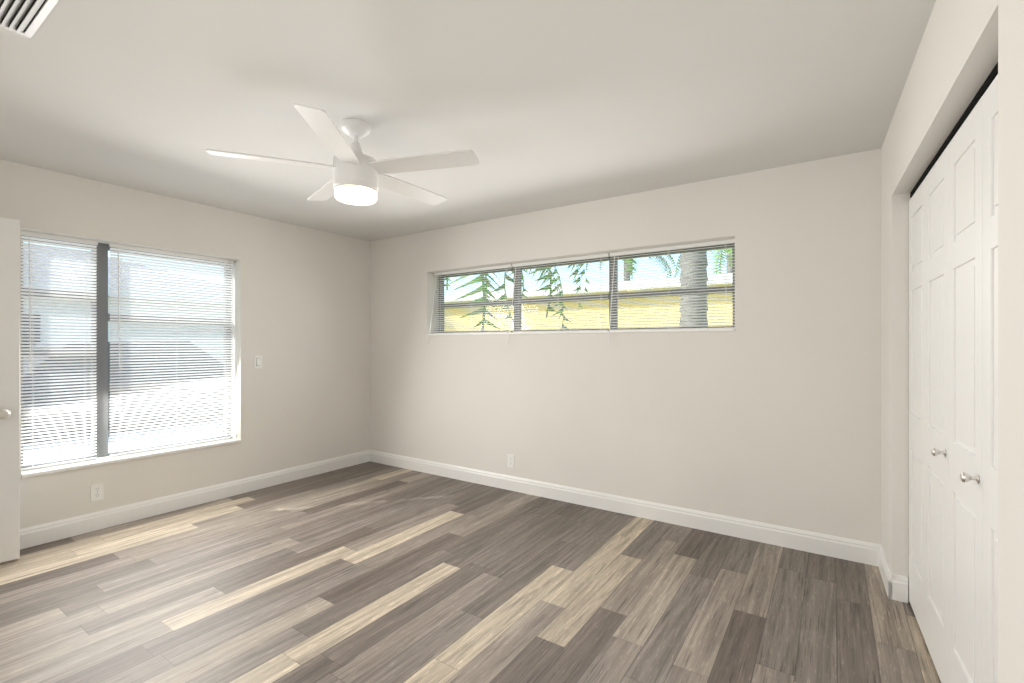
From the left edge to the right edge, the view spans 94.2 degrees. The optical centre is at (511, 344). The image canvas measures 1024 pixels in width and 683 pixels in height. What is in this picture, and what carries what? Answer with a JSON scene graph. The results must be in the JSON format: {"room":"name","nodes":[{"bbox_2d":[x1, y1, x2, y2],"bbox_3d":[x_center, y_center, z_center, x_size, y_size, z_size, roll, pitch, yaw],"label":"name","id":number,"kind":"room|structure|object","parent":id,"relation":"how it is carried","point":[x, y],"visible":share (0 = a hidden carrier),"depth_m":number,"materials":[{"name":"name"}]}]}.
{"room":"empty bedroom","nodes":[
{"label":"empty bedroom","id":0,"kind":"room"},
{"bbox_2d":[0,159,369,528],"bbox_3d":[-2.776,0.074,3.743,0.250,2.440,4.410,0,0,34],"label":"wall","id":1,"kind":"structure","parent":0,"point":[301,310],"depth_m":4.22,"materials":[{"name":"paint"}]},
{"bbox_2d":[0,217,19,562],"bbox_3d":[-3.226,0.267,2.556,0.232,2.030,0.813,0,0,34],"label":"entry door","id":2,"kind":"structure","parent":1,"relation":"in","point":[9,389],"depth_m":2.82,"materials":[{"name":"white wood"}]},
{"bbox_2d":[91,483,103,501],"bbox_3d":[-2.900,1.032,3.328,0.007,0.115,0.070,0,0,34],"label":"electrical outlet","id":3,"kind":"object","parent":1,"relation":"attached to","point":[97,491],"visible":1,"depth_m":3.33,"materials":[{"name":"white plastic"}]},
{"bbox_2d":[21,235,230,468],"bbox_3d":[-2.894,0.051,3.684,0.058,1.585,1.350,0,0,34],"label":"window","id":4,"kind":"structure","parent":1,"relation":"in","point":[103,388],"depth_m":3.48,"materials":[{"name":"clear glass"}]},
{"bbox_2d":[21,231,97,470],"bbox_3d":[-3.068,0.040,3.237,0.069,1.558,0.398,0,0,34],"label":"window blind","id":5,"kind":"object","parent":4,"relation":"attached to","point":[55,238],"visible":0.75,"depth_m":3.24,"materials":[{"name":"white plastic"}]},
{"bbox_2d":[109,243,233,456],"bbox_3d":[-2.676,0.040,3.818,0.069,1.558,0.868,0,0,34],"label":"window blind","id":6,"kind":"object","parent":4,"relation":"attached to","point":[167,254],"visible":0.9,"depth_m":3.78,"materials":[{"name":"white plastic"}]},
{"bbox_2d":[21,438,241,477],"bbox_3d":[-2.796,0.833,3.618,0.187,0.022,1.350,0,0,34],"label":"sill","id":7,"kind":"structure","parent":1,"relation":"attached to","point":[75,465],"depth_m":3.46,"materials":[{"name":"white"}]},
{"bbox_2d":[20,450,369,549],"bbox_3d":[-2.651,1.232,3.690,0.016,0.125,3.860,0,0,34],"label":"baseboard","id":8,"kind":"structure","parent":1,"relation":"attached to","point":[36,535],"depth_m":3.69,"materials":[{"name":"white wood"}]},
{"bbox_2d":[254,356,261,368],"bbox_3d":[-2.270,0.157,4.260,0.011,0.115,0.070,0,0,34],"label":"light switch","id":9,"kind":"object","parent":1,"relation":"attached to","point":[257,362],"visible":1,"depth_m":4.25,"materials":[{"name":"white plastic"}]},
{"bbox_2d":[0,0,935,240],"bbox_3d":[-0.451,-1.206,2.178,5.855,0.120,4.410,0,0,34],"label":"ceiling","id":10,"kind":"structure","parent":0,"point":[536,105],"depth_m":2.17,"materials":[{"name":"paint"}]},
{"bbox_2d":[0,0,58,37],"bbox_3d":[-1.638,-1.137,1.484,0.560,0.017,0.303,0,0,34],"label":"ceiling vent","id":11,"kind":"object","parent":10,"relation":"in","point":[26,18],"visible":1,"depth_m":1.64,"materials":[{"name":"white metal"}]},
{"bbox_2d":[206,103,478,204],"bbox_3d":[-0.790,-0.949,2.527,1.291,0.395,1.236,0,0,34],"label":"fan","id":12,"kind":"object","parent":10,"relation":"hanging from","point":[359,177],"visible":1,"depth_m":2.39,"materials":[{"name":"white plastic"}]},
{"bbox_2d":[0,461,940,682],"bbox_3d":[-0.451,1.344,2.178,5.855,0.100,4.410,0,0,34],"label":"floor","id":13,"kind":"structure","parent":0,"point":[369,572],"depth_m":2.42,"materials":[{"name":"brown wood"}]},
{"bbox_2d":[370,148,880,544],"bbox_3d":[0.814,0.074,3.834,5.605,2.440,0.250,0,0,34],"label":"wall","id":14,"kind":"structure","parent":0,"point":[768,410],"depth_m":3.39,"materials":[{"name":"paint"}]},
{"bbox_2d":[507,454,513,467],"bbox_3d":[-0.011,1.037,4.234,0.070,0.115,0.007,0,0,34],"label":"electrical outlet","id":15,"kind":"object","parent":14,"relation":"attached to","point":[510,461],"visible":1,"depth_m":4.23,"materials":[{"name":"white plastic"}]},
{"bbox_2d":[426,329,734,335],"bbox_3d":[0.366,-0.099,4.077,2.850,0.015,0.177,0,0,34],"label":"sill","id":16,"kind":"structure","parent":14,"relation":"attached to","point":[696,330],"depth_m":3.76,"materials":[{"name":"white"}]},
{"bbox_2d":[438,243,734,332],"bbox_3d":[0.430,-0.413,4.171,2.850,0.645,0.058,0,0,34],"label":"window","id":17,"kind":"structure","parent":14,"relation":"in","point":[610,269],"depth_m":3.95,"materials":[{"name":"clear glass"}]},
{"bbox_2d":[428,264,511,343],"bbox_3d":[-0.434,-0.370,4.569,0.956,0.729,0.163,0,0,34],"label":"window blind","id":18,"kind":"object","parent":17,"relation":"attached to","point":[470,270],"visible":0.98,"depth_m":4.61,"materials":[{"name":"white plastic"}]},
{"bbox_2d":[508,253,608,343],"bbox_3d":[0.357,-0.370,4.036,0.928,0.729,0.163,0,0,34],"label":"window blind","id":19,"kind":"object","parent":17,"relation":"attached to","point":[600,256],"visible":1,"depth_m":4.06,"materials":[{"name":"white plastic"}]},
{"bbox_2d":[608,239,734,343],"bbox_3d":[1.136,-0.370,3.512,0.926,0.729,0.163,0,0,34],"label":"window blind","id":20,"kind":"object","parent":17,"relation":"attached to","point":[693,245],"visible":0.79,"depth_m":3.54,"materials":[{"name":"white plastic"}]},
{"bbox_2d":[370,450,880,565],"bbox_3d":[0.290,1.232,4.026,4.489,0.125,0.016,0,0,34],"label":"baseboard","id":21,"kind":"structure","parent":14,"relation":"attached to","point":[863,552],"depth_m":3.47,"materials":[{"name":"white wood"}]},
{"bbox_2d":[881,0,1023,682],"bbox_3d":[1.107,0.074,0.983,0.265,2.440,4.162,0,0,34],"label":"wall","id":22,"kind":"structure","parent":0,"point":[965,47],"depth_m":1.34,"materials":[{"name":"paint"}]},
{"bbox_2d":[878,546,907,602],"bbox_3d":[1.125,1.232,1.139,0.150,0.125,3.842,0,0,34],"label":"baseboard","id":23,"kind":"structure","parent":22,"relation":"attached to","point":[896,587],"depth_m":2.42,"materials":[{"name":"white wood"}]},
{"bbox_2d":[909,179,924,639],"bbox_3d":[1.901,0.281,2.210,0.051,2.002,0.396,0,0,34],"label":"closet door","id":24,"kind":"structure","parent":22,"relation":"in","point":[917,401],"depth_m":2.20,"materials":[{"name":"white wood"}]},
{"bbox_2d":[925,146,947,682],"bbox_3d":[1.679,0.281,1.880,0.078,2.002,0.396,0,0,34],"label":"closet door","id":25,"kind":"structure","parent":22,"relation":"in","point":[936,409],"depth_m":1.87,"materials":[{"name":"white wood"}]},
{"bbox_2d":[910,62,997,197],"bbox_3d":[1.585,-0.749,1.701,0.084,0.025,1.601,0,0,34],"label":"track rail","id":26,"kind":"object","parent":22,"relation":"attached to","point":[981,92],"visible":0.44,"depth_m":1.60,"materials":[{"name":"black metal"}]},
{"bbox_2d":[948,96,982,682],"bbox_3d":[1.469,0.281,1.542,0.078,2.002,0.396,0,0,34],"label":"closet door","id":27,"kind":"structure","parent":22,"relation":"in","point":[965,404],"depth_m":1.52,"materials":[{"name":"white wood"}]},
{"bbox_2d":[983,74,997,682],"bbox_3d":[1.269,0.281,1.196,0.051,2.002,0.396,0,0,34],"label":"closet door","id":28,"kind":"structure","parent":22,"relation":"in","point":[990,384],"depth_m":1.31,"materials":[{"name":"white wood"}]},
{"label":"outside","id":29,"kind":"structure","parent":0,"visible":0},
{"bbox_3d":[0.453,1.544,8.315,80.000,0.200,75.000,0,0,34],"label":"ground","id":30,"kind":"structure","parent":29,"visible":0},
{"bbox_2d":[23,412,223,463],"bbox_3d":[-7.858,1.434,4.386,8.600,0.020,11.200,0,0,34],"label":"lawn","id":31,"kind":"structure","parent":30,"relation":"on","point":[109,435],"depth_m":7.46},
{"bbox_2d":[23,341,223,441],"bbox_3d":[-6.694,0.674,8.425,1.740,1.460,4.399,0,0,34],"label":"car","id":32,"kind":"object","parent":31,"relation":"on","point":[109,382],"depth_m":7.63,"materials":[{"name":"grey metal"}]},
{"bbox_2d":[23,243,223,362],"bbox_3d":[-14.918,-0.781,13.238,10.000,4.450,13.000,0,0,34],"label":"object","id":33,"kind":"structure","parent":30,"relation":"on","point":[109,309],"depth_m":12.61,"materials":[{"name":"white"}]},
{"bbox_2d":[444,263,589,329],"bbox_3d":[-1.340,-0.979,8.548,5.634,4.863,4.234,0,0,34],"label":"palm tree","id":34,"kind":"object","parent":30,"relation":"on","point":[479,279],"depth_m":6.43,"materials":[{"name":"green plant"}]},
{"bbox_2d":[444,273,732,331],"bbox_3d":[8.518,-0.356,14.922,23.000,3.600,8.950,0,0,34],"label":"house","id":35,"kind":"structure","parent":30,"relation":"on","point":[451,300],"depth_m":14.04,"materials":[{"name":"paint"}]},
{"bbox_2d":[494,251,707,326],"bbox_3d":[2.373,-1.052,5.768,5.853,4.991,4.036,0,0,34],"label":"palm tree","id":36,"kind":"object","parent":30,"relation":"on","point":[684,260],"depth_m":5.21,"materials":[{"name":"grey plant"}]},
{"bbox_2d":[574,254,676,280],"bbox_3d":[5.672,-2.341,24.407,5.404,7.570,5.808,0,0,34],"label":"palm tree","id":37,"kind":"object","parent":30,"relation":"on","point":[629,278],"depth_m":24.31,"materials":[{"name":"green plant"}]},
{"bbox_2d":[674,248,732,276],"bbox_3d":[9.872,-2.178,21.408,5.346,7.245,5.815,0,0,34],"label":"palm tree","id":38,"kind":"object","parent":30,"relation":"on","point":[728,263],"depth_m":21.11,"materials":[{"name":"green plant"}]}
]}

